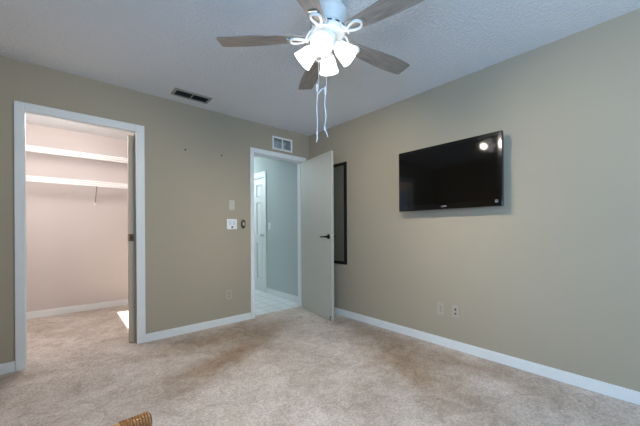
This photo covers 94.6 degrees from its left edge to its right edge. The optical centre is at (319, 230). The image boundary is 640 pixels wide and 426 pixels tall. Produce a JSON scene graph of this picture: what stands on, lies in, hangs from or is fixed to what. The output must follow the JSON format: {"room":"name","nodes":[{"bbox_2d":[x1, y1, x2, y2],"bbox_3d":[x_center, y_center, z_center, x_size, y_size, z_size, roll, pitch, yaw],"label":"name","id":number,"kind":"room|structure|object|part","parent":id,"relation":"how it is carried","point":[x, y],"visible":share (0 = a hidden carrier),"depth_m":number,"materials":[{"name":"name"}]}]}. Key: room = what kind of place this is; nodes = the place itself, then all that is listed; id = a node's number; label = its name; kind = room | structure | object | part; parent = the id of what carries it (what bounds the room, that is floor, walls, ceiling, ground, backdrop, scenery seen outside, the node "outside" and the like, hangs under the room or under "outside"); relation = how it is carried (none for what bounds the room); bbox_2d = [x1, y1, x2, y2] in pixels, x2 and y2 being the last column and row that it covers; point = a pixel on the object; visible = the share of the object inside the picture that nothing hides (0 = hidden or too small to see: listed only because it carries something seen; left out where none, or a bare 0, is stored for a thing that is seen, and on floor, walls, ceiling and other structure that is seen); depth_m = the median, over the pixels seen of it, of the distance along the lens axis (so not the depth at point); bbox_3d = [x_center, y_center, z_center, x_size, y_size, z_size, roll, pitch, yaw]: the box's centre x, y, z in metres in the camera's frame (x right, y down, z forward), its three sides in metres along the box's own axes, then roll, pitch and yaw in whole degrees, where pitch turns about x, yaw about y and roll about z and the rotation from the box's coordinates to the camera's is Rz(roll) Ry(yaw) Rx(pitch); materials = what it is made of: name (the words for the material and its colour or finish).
{"room":"bedroom","nodes":[
{"label":"bedroom","id":0,"kind":"room"},
{"bbox_2d":[26,123,127,311],"bbox_3d":[-3.303,-0.116,4.071,2.750,2.440,0.120,0,0,-41],"label":"wall","id":1,"kind":"structure","parent":0,"point":[77,248],"depth_m":3.98,"materials":[{"name":"beige paint"}]},
{"bbox_2d":[26,145,127,163],"bbox_3d":[-3.157,-0.965,3.903,2.496,0.067,0.327,0,0,-41],"label":"wire shelf","id":2,"kind":"object","parent":1,"relation":"attached to","point":[42,150],"visible":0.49,"depth_m":3.78,"materials":[{"name":"white metal"}]},
{"bbox_2d":[26,175,127,204],"bbox_3d":[-3.155,-0.497,3.904,2.496,0.289,0.330,0,0,-41],"label":"wire shelf","id":3,"kind":"object","parent":1,"relation":"attached to","point":[86,183],"visible":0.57,"depth_m":3.78,"materials":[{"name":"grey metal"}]},
{"bbox_2d":[27,299,127,318],"bbox_3d":[-3.253,1.061,4.021,2.510,0.085,0.013,0,0,-41],"label":"baseboard","id":4,"kind":"structure","parent":1,"relation":"attached to","point":[49,312],"depth_m":3.98,"materials":[{"name":"white paint"}]},
{"bbox_2d":[0,55,308,363],"bbox_3d":[-1.652,-0.125,3.029,3.870,2.440,0.120,0,0,-41],"label":"wall","id":5,"kind":"structure","parent":0,"point":[192,258],"depth_m":3.07,"materials":[{"name":"beige paint"}]},
{"bbox_2d":[0,361,14,374],"bbox_3d":[-2.674,1.062,2.045,0.786,0.078,0.013,0,0,-41],"label":"baseboard","id":6,"kind":"structure","parent":5,"relation":"attached to","point":[8,367],"depth_m":2.27,"materials":[{"name":"white paint"}]},
{"bbox_2d":[14,100,145,370],"bbox_3d":[-2.058,0.042,2.609,0.889,2.111,0.052,0,0,-41],"label":"door frame","id":7,"kind":"structure","parent":5,"relation":"attached to","point":[20,108],"depth_m":2.37,"materials":[{"name":"white paint"}]},
{"bbox_2d":[127,135,135,342],"bbox_3d":[-1.560,0.084,3.129,0.802,2.014,0.041,0,0,-41],"label":"door","id":8,"kind":"structure","parent":5,"relation":"in","point":[130,139],"depth_m":2.87,"materials":[{"name":"beige paint"}]},
{"bbox_2d":[146,312,250,341],"bbox_3d":[-1.278,1.054,3.261,1.135,0.078,0.013,0,0,-41],"label":"baseboard","id":9,"kind":"structure","parent":5,"relation":"attached to","point":[158,335],"depth_m":3.19,"materials":[{"name":"white paint"}]},
{"bbox_2d":[226,289,231,299],"bbox_3d":[-1.064,0.754,3.453,0.072,0.116,0.009,0,0,-41],"label":"wall outlet","id":10,"kind":"object","parent":5,"relation":"attached to","point":[228,292],"visible":1,"depth_m":3.45,"materials":[{"name":"beige plastic"}]},
{"bbox_2d":[227,219,236,228],"bbox_3d":[-1.035,-0.071,3.478,0.124,0.120,0.014,0,0,-41],"label":"switch plate","id":11,"kind":"object","parent":5,"relation":"attached to","point":[231,223],"visible":1,"depth_m":3.47,"materials":[{"name":"white plastic"}]},
{"bbox_2d":[229,200,234,209],"bbox_3d":[-1.038,-0.296,3.480,0.070,0.114,0.009,0,0,-41],"label":"light switch","id":12,"kind":"object","parent":5,"relation":"attached to","point":[231,202],"visible":1,"depth_m":3.48,"materials":[{"name":"beige plastic"}]},
{"bbox_2d":[241,220,245,228],"bbox_3d":[-0.921,-0.074,3.567,0.060,0.109,0.030,0,0,-41],"label":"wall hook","id":13,"kind":"object","parent":5,"relation":"attached to","point":[243,224],"visible":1,"depth_m":3.56,"materials":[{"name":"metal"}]},
{"bbox_2d":[250,147,305,318],"bbox_3d":[-0.569,0.035,3.973,0.879,2.116,0.152,0,0,-41],"label":"door frame","id":14,"kind":"structure","parent":5,"relation":"attached to","point":[253,151],"depth_m":3.83,"materials":[{"name":"white paint"}]},
{"bbox_2d":[272,136,291,152],"bbox_3d":[-0.507,-1.146,3.958,0.316,0.174,0.031,0,0,-41],"label":"air vent","id":15,"kind":"object","parent":5,"relation":"in","point":[273,137],"visible":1,"depth_m":3.94,"materials":[{"name":"white metal"}]},
{"bbox_2d":[301,151,334,320],"bbox_3d":[-0.050,0.067,3.844,0.155,2.030,0.763,0,0,-32],"label":"door","id":16,"kind":"structure","parent":5,"relation":"in","point":[317,185],"depth_m":3.77,"materials":[{"name":"beige paint"}]},
{"bbox_2d":[0,289,639,425],"bbox_3d":[-0.799,1.115,2.149,3.990,0.050,8.720,0,0,-41],"label":"floor","id":17,"kind":"structure","parent":0,"point":[295,366],"depth_m":2.13,"materials":[{"name":"beige carpet"}]},
{"bbox_2d":[112,411,151,425],"bbox_3d":[-0.504,0.784,0.401,0.607,0.611,0.541,0,0,-41],"label":"rattan chair","id":18,"kind":"object","parent":17,"relation":"on","point":[145,419],"visible":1,"depth_m":0.75,"materials":[{"name":"brown wicker"}]},
{"bbox_2d":[0,0,639,156],"bbox_3d":[-0.813,-1.390,2.149,3.990,0.080,8.720,0,0,-41],"label":"ceiling","id":19,"kind":"structure","parent":0,"point":[152,47],"depth_m":2.16,"materials":[{"name":"white paint"}]},
{"bbox_2d":[171,87,211,103],"bbox_3d":[-1.283,-1.341,2.957,0.352,0.012,0.154,0,0,-41],"label":"ceiling vent","id":20,"kind":"object","parent":19,"relation":"in","point":[177,92],"visible":1,"depth_m":2.94,"materials":[{"name":"grey metal"}]},
{"bbox_3d":[-1.342,-1.341,2.905,0.146,0.012,0.110,0,0,-41],"label":"blade","id":21,"kind":"part","parent":20,"relation":"part of","materials":[{"name":"black metal"}]},
{"bbox_3d":[-1.223,-1.341,3.009,0.146,0.012,0.110,0,0,-41],"label":"blade","id":22,"kind":"part","parent":20,"relation":"part of","materials":[{"name":"black metal"}]},
{"bbox_2d":[216,0,423,141],"bbox_3d":[0.085,-0.933,1.749,1.260,0.842,1.265,0,0,-41],"label":"ceiling fan","id":23,"kind":"object","parent":19,"relation":"hanging from","point":[327,18],"visible":1,"depth_m":1.72,"materials":[{"name":"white wood"}]},
{"bbox_3d":[-0.350,-1.137,1.770,0.515,0.006,0.129,0,9,3],"label":"blade","id":24,"kind":"part","parent":23,"relation":"part of","materials":[{"name":"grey wood"}]},
{"bbox_3d":[-0.092,-1.032,1.768,0.128,0.133,0.131,0,0,-41],"label":"lamp shade","id":25,"kind":"part","parent":23,"relation":"part of","materials":[{"name":"white glass"}]},
{"bbox_3d":[-0.062,-1.151,1.752,0.069,0.065,0.083,0,9,3],"label":"iron stem","id":26,"kind":"part","parent":23,"relation":"part of","materials":[{"name":"white metal"}]},
{"bbox_3d":[-0.054,-1.138,2.134,0.129,0.006,0.515,-9,2,-15],"label":"blade","id":27,"kind":"part","parent":23,"relation":"part of","materials":[{"name":"grey wood"}]},
{"bbox_3d":[-0.095,-1.138,1.375,0.129,0.006,0.515,9,3,21],"label":"blade","id":28,"kind":"part","parent":23,"relation":"part of","materials":[{"name":"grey wood"}]},
{"bbox_3d":[-0.018,-0.663,1.718,0.012,0.302,0.011,0,0,-41],"label":"cord","id":29,"kind":"part","parent":23,"relation":"part of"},
{"bbox_3d":[0.013,-1.032,1.623,0.131,0.133,0.128,0,0,-41],"label":"lamp shade","id":30,"kind":"part","parent":23,"relation":"part of","materials":[{"name":"white glass"}]},
{"bbox_3d":[0.011,-1.151,1.645,0.083,0.065,0.069,9,3,21],"label":"iron stem","id":31,"kind":"part","parent":23,"relation":"part of","materials":[{"name":"white metal"}]},
{"bbox_3d":[0.015,-1.043,1.639,0.073,0.078,0.067,0,0,-41],"label":"bulb","id":32,"kind":"part","parent":23,"relation":"part of","materials":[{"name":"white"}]},
{"bbox_3d":[0.034,-0.674,1.729,0.026,0.261,0.011,0,0,-5],"label":"cord","id":33,"kind":"part","parent":23,"relation":"part of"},
{"bbox_3d":[0.053,-1.032,1.873,0.131,0.133,0.128,0,0,-41],"label":"lamp shade","id":34,"kind":"part","parent":23,"relation":"part of","materials":[{"name":"white glass"}]},
{"bbox_3d":[0.136,-1.152,1.681,0.069,0.065,0.083,0,-9,39],"label":"iron stem","id":35,"kind":"part","parent":23,"relation":"part of","materials":[{"name":"white metal"}]},
{"bbox_3d":[0.158,-1.033,1.729,0.128,0.133,0.131,0,0,-41],"label":"lamp shade","id":36,"kind":"part","parent":23,"relation":"part of","materials":[{"name":"white glass"}]},
{"bbox_3d":[0.384,-1.141,1.966,0.515,0.006,0.129,0,-9,-33],"label":"blade","id":37,"kind":"part","parent":23,"relation":"part of","materials":[{"name":"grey wood"}]},
{"bbox_3d":[0.359,-1.141,1.496,0.515,0.006,0.129,0,-9,39],"label":"blade","id":38,"kind":"part","parent":23,"relation":"part of","materials":[{"name":"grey wood"}]},
{"bbox_2d":[254,8,639,391],"bbox_3d":[0.653,-0.133,3.420,0.120,2.450,8.720,0,0,-41],"label":"wall","id":39,"kind":"structure","parent":0,"point":[549,276],"depth_m":2.30,"materials":[{"name":"beige paint"}]},
{"bbox_2d":[254,178,264,290],"bbox_3d":[-1.212,0.076,5.478,0.106,2.021,0.729,0,0,-41],"label":"door","id":40,"kind":"structure","parent":39,"relation":"in","point":[259,266],"depth_m":5.38,"materials":[{"name":"white paint"}]},
{"bbox_3d":[-1.097,-0.716,5.380,0.016,0.175,0.164,0,0,-41],"label":"raised panel","id":41,"kind":"part","parent":40,"relation":"part of","materials":[{"name":"white paint"}]},
{"bbox_3d":[-1.094,-0.218,5.380,0.016,0.540,0.164,0,0,-41],"label":"raised panel","id":42,"kind":"part","parent":40,"relation":"part of","materials":[{"name":"white paint"}]},
{"bbox_3d":[-1.090,0.552,5.380,0.016,0.600,0.164,0,0,-41],"label":"raised panel","id":43,"kind":"part","parent":40,"relation":"part of","materials":[{"name":"white paint"}]},
{"bbox_2d":[254,171,266,292],"bbox_3d":[-1.177,0.029,5.509,0.136,2.134,0.875,0,0,-41],"label":"door frame","id":44,"kind":"structure","parent":39,"relation":"attached to","point":[259,175],"depth_m":5.15,"materials":[{"name":"white paint"}]},
{"bbox_2d":[266,288,297,301],"bbox_3d":[-0.598,1.044,4.763,0.013,0.090,0.997,0,0,-41],"label":"baseboard","id":45,"kind":"structure","parent":39,"relation":"attached to","point":[291,297],"depth_m":4.76,"materials":[{"name":"white paint"}]},
{"bbox_2d":[333,162,346,264],"bbox_3d":[0.205,-0.213,3.826,0.022,1.285,0.380,0,0,-41],"label":"wall mirror","id":46,"kind":"object","parent":39,"relation":"attached to","point":[339,169],"visible":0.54,"depth_m":3.76,"materials":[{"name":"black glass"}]},
{"bbox_2d":[437,302,444,315],"bbox_3d":[1.135,0.737,2.775,0.009,0.116,0.072,0,0,-41],"label":"wall outlet","id":47,"kind":"object","parent":39,"relation":"attached to","point":[440,306],"visible":1,"depth_m":2.77,"materials":[{"name":"beige plastic"}]},
{"bbox_2d":[399,130,503,211],"bbox_3d":[1.145,-0.482,2.676,0.111,0.587,0.934,0,0,-41],"label":"television","id":48,"kind":"object","parent":39,"relation":"attached to","point":[468,172],"visible":1,"depth_m":2.56,"materials":[{"name":"black plastic"}]},
{"bbox_2d":[452,304,459,318],"bbox_3d":[1.222,0.734,2.668,0.018,0.116,0.072,0,0,-41],"label":"wall outlet","id":49,"kind":"object","parent":39,"relation":"attached to","point":[455,308],"visible":1,"depth_m":2.66,"materials":[{"name":"beige plastic"}]},
{"bbox_2d":[334,307,639,404],"bbox_3d":[1.621,1.038,2.216,0.013,0.078,5.400,0,0,-41],"label":"baseboard","id":50,"kind":"structure","parent":39,"relation":"attached to","point":[611,390],"depth_m":2.32,"materials":[{"name":"white paint"}]}
]}

